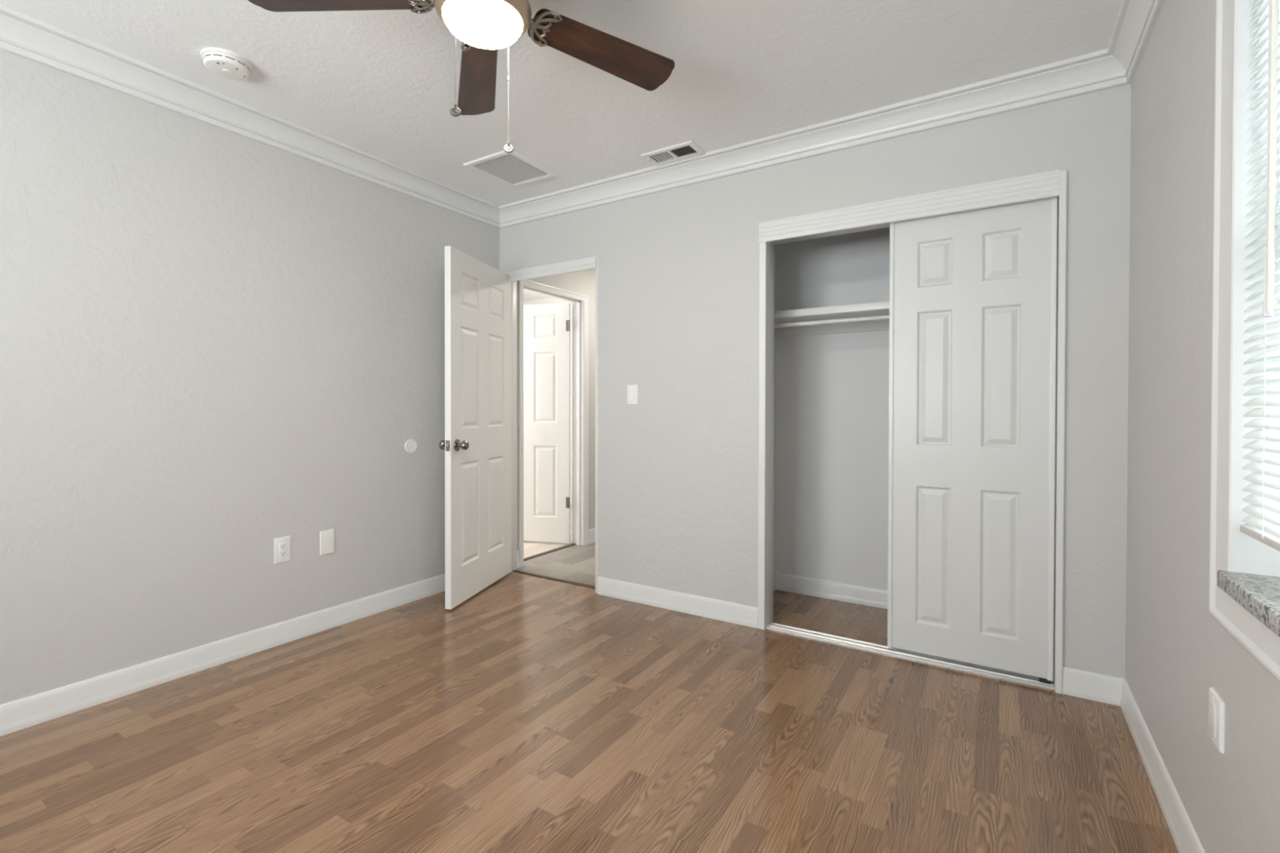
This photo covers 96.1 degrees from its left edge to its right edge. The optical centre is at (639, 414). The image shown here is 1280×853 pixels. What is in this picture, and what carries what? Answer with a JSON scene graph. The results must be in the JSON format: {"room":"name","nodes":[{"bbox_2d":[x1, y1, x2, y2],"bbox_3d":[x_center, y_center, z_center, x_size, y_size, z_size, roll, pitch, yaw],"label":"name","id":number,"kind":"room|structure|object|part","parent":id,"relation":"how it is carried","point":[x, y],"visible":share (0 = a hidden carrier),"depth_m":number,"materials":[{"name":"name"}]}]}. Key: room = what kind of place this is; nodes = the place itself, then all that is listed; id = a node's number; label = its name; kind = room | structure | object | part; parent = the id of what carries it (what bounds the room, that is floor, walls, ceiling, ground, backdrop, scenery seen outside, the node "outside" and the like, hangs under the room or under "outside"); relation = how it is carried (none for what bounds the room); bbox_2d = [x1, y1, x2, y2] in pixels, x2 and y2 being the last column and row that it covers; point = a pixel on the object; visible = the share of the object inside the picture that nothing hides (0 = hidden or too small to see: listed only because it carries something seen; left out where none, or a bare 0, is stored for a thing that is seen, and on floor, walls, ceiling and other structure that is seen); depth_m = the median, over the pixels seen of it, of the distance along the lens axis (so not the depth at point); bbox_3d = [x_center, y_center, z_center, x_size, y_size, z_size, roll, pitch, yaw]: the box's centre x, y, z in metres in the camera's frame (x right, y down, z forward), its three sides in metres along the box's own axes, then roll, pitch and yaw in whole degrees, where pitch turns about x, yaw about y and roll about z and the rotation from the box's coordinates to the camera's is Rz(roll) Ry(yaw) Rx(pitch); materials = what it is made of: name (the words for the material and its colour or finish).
{"room":"empty bedroom","nodes":[
{"label":"empty bedroom","id":0,"kind":"room"},
{"bbox_2d":[0,48,499,704],"bbox_3d":[-2.192,-0.128,1.948,0.100,2.410,4.770,0,1,32],"label":"wall","id":1,"kind":"structure","parent":0,"point":[217,345],"depth_m":2.38,"materials":[{"name":"paint"}]},
{"bbox_2d":[0,573,444,736],"bbox_3d":[-2.147,1.028,1.925,0.016,0.100,4.560,0,1,32],"label":"baseboard","id":2,"kind":"structure","parent":1,"relation":"attached to","point":[29,711],"depth_m":2.38,"materials":[{"name":"paint"}]},
{"bbox_2d":[0,4,499,228],"bbox_3d":[-2.117,-1.276,1.886,0.078,0.112,4.560,0,1,32],"label":"trim","id":3,"kind":"structure","parent":1,"relation":"attached to","point":[22,35],"depth_m":2.40,"materials":[{"name":"paint"}]},
{"bbox_2d":[274,535,290,564],"bbox_3d":[-1.669,0.634,2.687,0.009,0.117,0.070,0,1,32],"label":"wall outlet","id":4,"kind":"object","parent":1,"relation":"attached to","point":[282,544],"visible":1,"depth_m":2.68,"materials":[{"name":"plastic"}]},
{"bbox_2d":[279,542,286,557],"bbox_3d":[-1.667,0.634,2.686,0.003,0.067,0.033,0,1,32],"label":"receptacle","id":5,"kind":"object","parent":4,"relation":"attached to","point":[282,545],"depth_m":2.68,"materials":[{"name":"plastic"}]},
{"bbox_2d":[320,528,334,555],"bbox_3d":[-1.558,0.638,2.867,0.006,0.119,0.072,0,1,32],"label":"blank plate","id":6,"kind":"object","parent":1,"relation":"attached to","point":[326,537],"visible":1,"depth_m":2.86,"materials":[{"name":"plastic"}]},
{"bbox_2d":[404,439,417,453],"bbox_3d":[-1.300,0.182,3.269,0.008,0.080,0.080,0,1,32],"label":"bumper cover","id":7,"kind":"object","parent":1,"relation":"attached to","point":[411,445],"visible":1,"depth_m":3.27,"materials":[{"name":"plastic"}]},
{"bbox_2d":[523,297,572,503],"bbox_3d":[-1.357,-0.160,5.398,2.158,2.410,2.900,0,1,32],"label":"wall","id":8,"kind":"structure","parent":0,"point":[545,300],"depth_m":6.64,"materials":[{"name":"paint"}]},
{"bbox_2d":[516,268,595,551],"bbox_3d":[0.390,-0.149,4.578,1.672,2.410,2.430,0,1,32],"label":"wall","id":9,"kind":"structure","parent":0,"point":[583,282],"depth_m":4.67,"materials":[{"name":"paint"}]},
{"bbox_2d":[516,550,519,568],"bbox_3d":[-0.852,1.003,3.965,0.016,0.115,0.054,0,1,32],"label":"baseboard","id":10,"kind":"structure","parent":9,"relation":"attached to","point":[517,551],"depth_m":3.97,"materials":[{"name":"paint"}]},
{"bbox_2d":[523,303,570,542],"bbox_3d":[-0.900,0.073,4.724,0.698,1.931,0.168,0,1,12],"label":"door","id":11,"kind":"structure","parent":9,"relation":"in","point":[546,327],"depth_m":4.67,"materials":[{"name":"paint"}]},
{"bbox_2d":[518,280,588,567],"bbox_3d":[-0.676,0.056,4.339,0.132,2.002,0.781,0,1,32],"label":"door frame","id":12,"kind":"structure","parent":9,"relation":"attached to","point":[580,302],"depth_m":4.61,"materials":[{"name":"paint"}]},
{"bbox_2d":[588,528,595,544],"bbox_3d":[-0.024,0.991,5.282,0.016,0.115,1.495,0,1,32],"label":"baseboard","id":13,"kind":"structure","parent":9,"relation":"attached to","point":[592,531],"depth_m":4.69,"materials":[{"name":"paint"}]},
{"bbox_2d":[0,0,1121,301],"bbox_3d":[-0.977,-1.387,2.610,5.550,0.100,7.200,0,1,32],"label":"ceiling","id":14,"kind":"structure","parent":0,"point":[380,83],"depth_m":2.20,"materials":[{"name":"paint"}]},
{"bbox_2d":[200,47,253,80],"bbox_3d":[-1.559,-1.312,2.173,0.160,0.044,0.160,0,1,32],"label":"smoke detector","id":15,"kind":"object","parent":14,"relation":"attached to","point":[223,63],"visible":1,"depth_m":2.14,"materials":[{"name":"plastic"}]},
{"bbox_2d":[247,0,675,153],"bbox_3d":[-0.415,-1.055,1.592,1.242,0.543,1.268,0,1,32],"label":"ceiling fan","id":16,"kind":"object","parent":14,"relation":"hanging from","point":[484,27],"visible":1,"depth_m":1.74,"materials":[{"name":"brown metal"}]},
{"bbox_3d":[-0.848,-1.167,1.624,0.512,0.006,0.144,0,16,0],"label":"blade","id":17,"kind":"part","parent":16,"relation":"part of","materials":[{"name":"brown wood"}]},
{"bbox_3d":[-0.493,-0.976,1.524,0.002,0.302,0.013,0,1,27],"label":"pull chain","id":18,"kind":"part","parent":16,"relation":"part of","materials":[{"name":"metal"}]},
{"bbox_3d":[-0.491,-0.809,1.531,0.030,0.038,0.013,0,1,-11],"label":"chain pull","id":19,"kind":"part","parent":16,"relation":"part of","materials":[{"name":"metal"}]},
{"bbox_3d":[-0.565,-1.171,2.009,0.144,0.006,0.512,-16,5,-17],"label":"blade","id":20,"kind":"part","parent":16,"relation":"part of","materials":[{"name":"brown wood"}]},
{"bbox_3d":[-0.396,-0.803,1.732,0.030,0.038,0.013,0,1,-11],"label":"chain pull","id":21,"kind":"part","parent":16,"relation":"part of","materials":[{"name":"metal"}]},
{"bbox_3d":[-0.112,-1.168,1.858,0.512,0.006,0.144,0,-14,-36],"label":"blade","id":22,"kind":"part","parent":16,"relation":"part of","materials":[{"name":"brown wood"}]},
{"bbox_2d":[462,150,557,187],"bbox_3d":[-0.705,-1.335,3.151,0.340,0.013,0.372,0,1,32],"label":"ceiling vent","id":23,"kind":"object","parent":14,"relation":"in","point":[513,170],"visible":1,"depth_m":3.13,"materials":[{"name":"metal"}]},
{"bbox_2d":[640,140,705,166],"bbox_3d":[0.170,-1.329,2.955,0.292,0.018,0.156,0,1,32],"label":"ceiling vent","id":24,"kind":"object","parent":14,"relation":"in","point":[688,149],"visible":1,"depth_m":2.95,"materials":[{"name":"metal"}]},
{"bbox_2d":[0,503,1178,852],"bbox_3d":[-0.982,1.113,2.634,5.550,0.080,7.200,0,1,32],"label":"floor","id":25,"kind":"structure","parent":0,"point":[531,713],"depth_m":1.86,"materials":[{"name":"brown wood"}]},
{"bbox_2d":[523,542,575,560],"bbox_3d":[-0.717,1.053,4.371,0.040,0.007,0.685,0,1,32],"label":"threshold strip","id":26,"kind":"object","parent":25,"relation":"on","point":[571,544],"visible":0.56,"depth_m":4.38,"materials":[{"name":"brown wood"}]},
{"bbox_2d":[512,569,595,588],"bbox_3d":[-0.543,1.060,3.700,0.749,0.006,0.028,0,1,32],"label":"threshold strip","id":27,"kind":"object","parent":25,"relation":"on","point":[516,571],"visible":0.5,"depth_m":3.69,"materials":[{"name":"brown wood"}]},
{"bbox_2d":[765,622,1054,690],"bbox_3d":[1.148,1.072,2.599,1.172,0.010,0.084,0,1,32],"label":"door track","id":28,"kind":"object","parent":25,"relation":"on","point":[929,659],"visible":0.96,"depth_m":2.54,"materials":[{"name":"metal"}]},
{"bbox_2d":[499,83,1131,678],"bbox_3d":[0.525,-0.133,2.994,3.389,2.410,0.110,0,1,32],"label":"wall","id":29,"kind":"structure","parent":0,"point":[678,268],"depth_m":2.92,"materials":[{"name":"paint"}]},
{"bbox_2d":[439,245,511,609],"bbox_3d":[-0.955,0.073,3.467,0.168,1.960,0.764,0,1,13],"label":"door","id":30,"kind":"structure","parent":29,"relation":"in","point":[477,445],"depth_m":3.38,"materials":[{"name":"paint"}]},
{"bbox_3d":[-1.073,0.170,3.177,0.066,0.067,0.067,0,1,13],"label":"knob","id":31,"kind":"part","parent":30,"relation":"part of","materials":[{"name":"silver metal"}]},
{"bbox_3d":[-1.037,0.171,3.105,0.025,0.058,0.002,0,1,13],"label":"latch plate","id":32,"kind":"part","parent":30,"relation":"part of","materials":[{"name":"silver metal"}]},
{"bbox_3d":[-0.974,0.171,3.154,0.066,0.067,0.067,0,1,13],"label":"knob","id":33,"kind":"part","parent":30,"relation":"part of","materials":[{"name":"silver metal"}]},
{"bbox_2d":[502,256,598,592],"bbox_3d":[-0.568,0.062,3.674,0.813,2.003,0.131,0,1,32],"label":"door frame","id":34,"kind":"structure","parent":29,"relation":"attached to","point":[588,263],"depth_m":3.63,"materials":[{"name":"paint"}]},
{"bbox_3d":[-0.599,-0.903,3.618,0.807,0.073,0.017,0,1,32],"label":"head trim","id":35,"kind":"part","parent":34,"relation":"part of","materials":[{"name":"paint"}]},
{"bbox_2d":[626,384,638,404],"bbox_3d":[-0.044,-0.111,3.280,0.071,0.111,0.012,0,1,32],"label":"light switch","id":36,"kind":"object","parent":29,"relation":"attached to","point":[632,390],"visible":1,"depth_m":3.28,"materials":[{"name":"plastic"}]},
{"bbox_2d":[596,576,757,628],"bbox_3d":[0.171,1.020,3.151,0.995,0.100,0.016,0,1,32],"label":"baseboard","id":37,"kind":"structure","parent":29,"relation":"attached to","point":[723,611],"depth_m":3.11,"materials":[{"name":"paint"}]},
{"bbox_2d":[499,48,1130,228],"bbox_3d":[0.414,-1.282,2.943,3.239,0.112,0.078,0,1,32],"label":"trim","id":38,"kind":"structure","parent":29,"relation":"attached to","point":[1100,70],"depth_m":2.60,"materials":[{"name":"paint"}]},
{"bbox_2d":[757,169,1067,693],"bbox_3d":[1.146,0.064,2.595,1.235,2.025,0.130,0,1,32],"label":"closet frame","id":39,"kind":"object","parent":29,"relation":"attached to","point":[1052,184],"visible":0.96,"depth_m":2.53,"materials":[{"name":"paint"}]},
{"bbox_3d":[0.609,0.111,2.867,0.037,1.925,0.018,0,1,32],"label":"casing","id":40,"kind":"part","parent":39,"relation":"part of","materials":[{"name":"paint"}]},
{"bbox_3d":[1.629,0.073,2.226,0.024,2.016,0.018,0,1,32],"label":"casing","id":41,"kind":"part","parent":39,"relation":"part of","materials":[{"name":"paint"}]},
{"bbox_2d":[887,196,1057,684],"bbox_3d":[1.384,0.105,2.438,0.608,1.925,0.042,0,1,32],"label":"door","id":42,"kind":"structure","parent":29,"relation":"in","point":[972,311],"depth_m":2.41,"materials":[{"name":"paint"}]},
{"bbox_3d":[1.134,0.095,2.595,0.018,1.908,0.042,0,1,32],"label":"edge rail","id":43,"kind":"part","parent":42,"relation":"part of","materials":[{"name":"paint"}]},
{"bbox_3d":[1.623,0.099,2.266,0.020,1.908,0.006,0,1,32],"label":"edge rail","id":44,"kind":"part","parent":42,"relation":"part of","materials":[{"name":"paint"}]},
{"bbox_2d":[1062,666,1124,706],"bbox_3d":[1.718,1.032,2.180,0.188,0.100,0.016,0,1,32],"label":"baseboard","id":45,"kind":"structure","parent":29,"relation":"attached to","point":[1107,689],"depth_m":2.18,"materials":[{"name":"paint"}]},
{"bbox_2d":[773,226,889,590],"bbox_3d":[1.392,-0.131,2.892,1.820,2.410,0.640,0,1,32],"label":"wall","id":46,"kind":"structure","parent":0,"point":[831,391],"depth_m":3.33,"materials":[{"name":"paint"}]},
{"bbox_2d":[773,572,776,591],"bbox_3d":[0.685,1.019,3.287,0.016,0.100,0.540,0,1,32],"label":"baseboard","id":47,"kind":"structure","parent":46,"relation":"attached to","point":[774,574],"depth_m":3.49,"materials":[{"name":"paint"}]},
{"bbox_2d":[774,572,887,608],"bbox_3d":[1.503,1.023,3.082,1.620,0.100,0.016,0,1,32],"label":"baseboard","id":48,"kind":"structure","parent":46,"relation":"attached to","point":[863,595],"depth_m":3.32,"materials":[{"name":"paint"}]},
{"bbox_2d":[774,320,888,337],"bbox_3d":[1.504,-0.491,3.066,1.618,0.058,0.020,0,1,32],"label":"cleat","id":49,"kind":"object","parent":46,"relation":"attached to","point":[880,325],"visible":0.21,"depth_m":3.30,"materials":[{"name":"paint"}]},
{"bbox_2d":[774,315,888,328],"bbox_3d":[1.337,-0.481,2.799,1.618,0.052,0.052,0,1,32],"label":"hanging rod","id":50,"kind":"object","parent":46,"relation":"attached to","point":[883,317],"visible":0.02,"depth_m":3.00,"materials":[{"name":"paint"}]},
{"bbox_2d":[774,301,889,324],"bbox_3d":[1.414,-0.538,2.921,1.618,0.038,0.359,0,1,32],"label":"closet shelf","id":51,"kind":"object","parent":46,"relation":"attached to","point":[875,308],"visible":0.09,"depth_m":3.01,"materials":[{"name":"paint"}]},
{"bbox_2d":[1124,0,1279,852],"bbox_3d":[0.628,-0.105,0.113,0.150,2.410,4.660,0,1,32],"label":"wall","id":52,"kind":"structure","parent":0,"point":[1176,651],"depth_m":1.49,"materials":[{"name":"paint"}]},
{"bbox_2d":[1107,0,1164,83],"bbox_3d":[0.560,-1.255,0.204,0.078,0.112,4.560,0,1,32],"label":"trim","id":53,"kind":"structure","parent":52,"relation":"attached to","point":[1135,20],"depth_m":1.91,"materials":[{"name":"paint"}]},
{"bbox_2d":[1120,679,1204,852],"bbox_3d":[0.582,1.049,0.210,0.016,0.100,4.560,0,1,32],"label":"baseboard","id":54,"kind":"structure","parent":52,"relation":"attached to","point":[1186,840],"depth_m":1.61,"materials":[{"name":"paint"}]},
{"bbox_2d":[1208,687,1224,753],"bbox_3d":[1.229,0.651,1.228,0.009,0.106,0.078,0,1,32],"label":"wall plate","id":55,"kind":"object","parent":52,"relation":"attached to","point":[1216,704],"visible":1,"depth_m":1.21,"materials":[{"name":"plastic"}]},
{"bbox_2d":[1208,0,1279,682],"bbox_3d":[0.886,-0.316,0.549,0.180,1.501,1.483,0,1,32],"label":"window","id":56,"kind":"structure","parent":52,"relation":"in","point":[1244,571],"depth_m":1.12,"materials":[{"name":"paint"}]},
{"bbox_3d":[0.865,0.332,0.567,0.135,0.034,1.291,0,1,32],"label":"sill","id":57,"kind":"part","parent":56,"relation":"part of","materials":[{"name":"stone"}]},
{"bbox_2d":[1240,0,1279,551],"bbox_3d":[0.841,-0.363,0.578,0.044,1.194,1.255,0,1,32],"label":"window blind","id":58,"kind":"object","parent":56,"relation":"attached to","point":[1264,520],"visible":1,"depth_m":1.02,"materials":[{"name":"white plastic"}]},
{"bbox_3d":[0.843,0.226,0.582,0.024,0.016,1.255,0,1,32],"label":"rail","id":59,"kind":"part","parent":58,"relation":"part of","materials":[{"name":"plastic"}]},
{"bbox_3d":[1.114,-0.355,1.006,0.027,1.150,0.002,0,1,32],"label":"ladder cord","id":60,"kind":"part","parent":58,"relation":"part of","materials":[{"name":"white fabric"}]},
{"bbox_3d":[1.095,-0.554,0.993,0.022,0.769,0.014,0,1,32],"label":"lift cord","id":61,"kind":"part","parent":58,"relation":"part of","materials":[{"name":"white fabric"}]}
]}

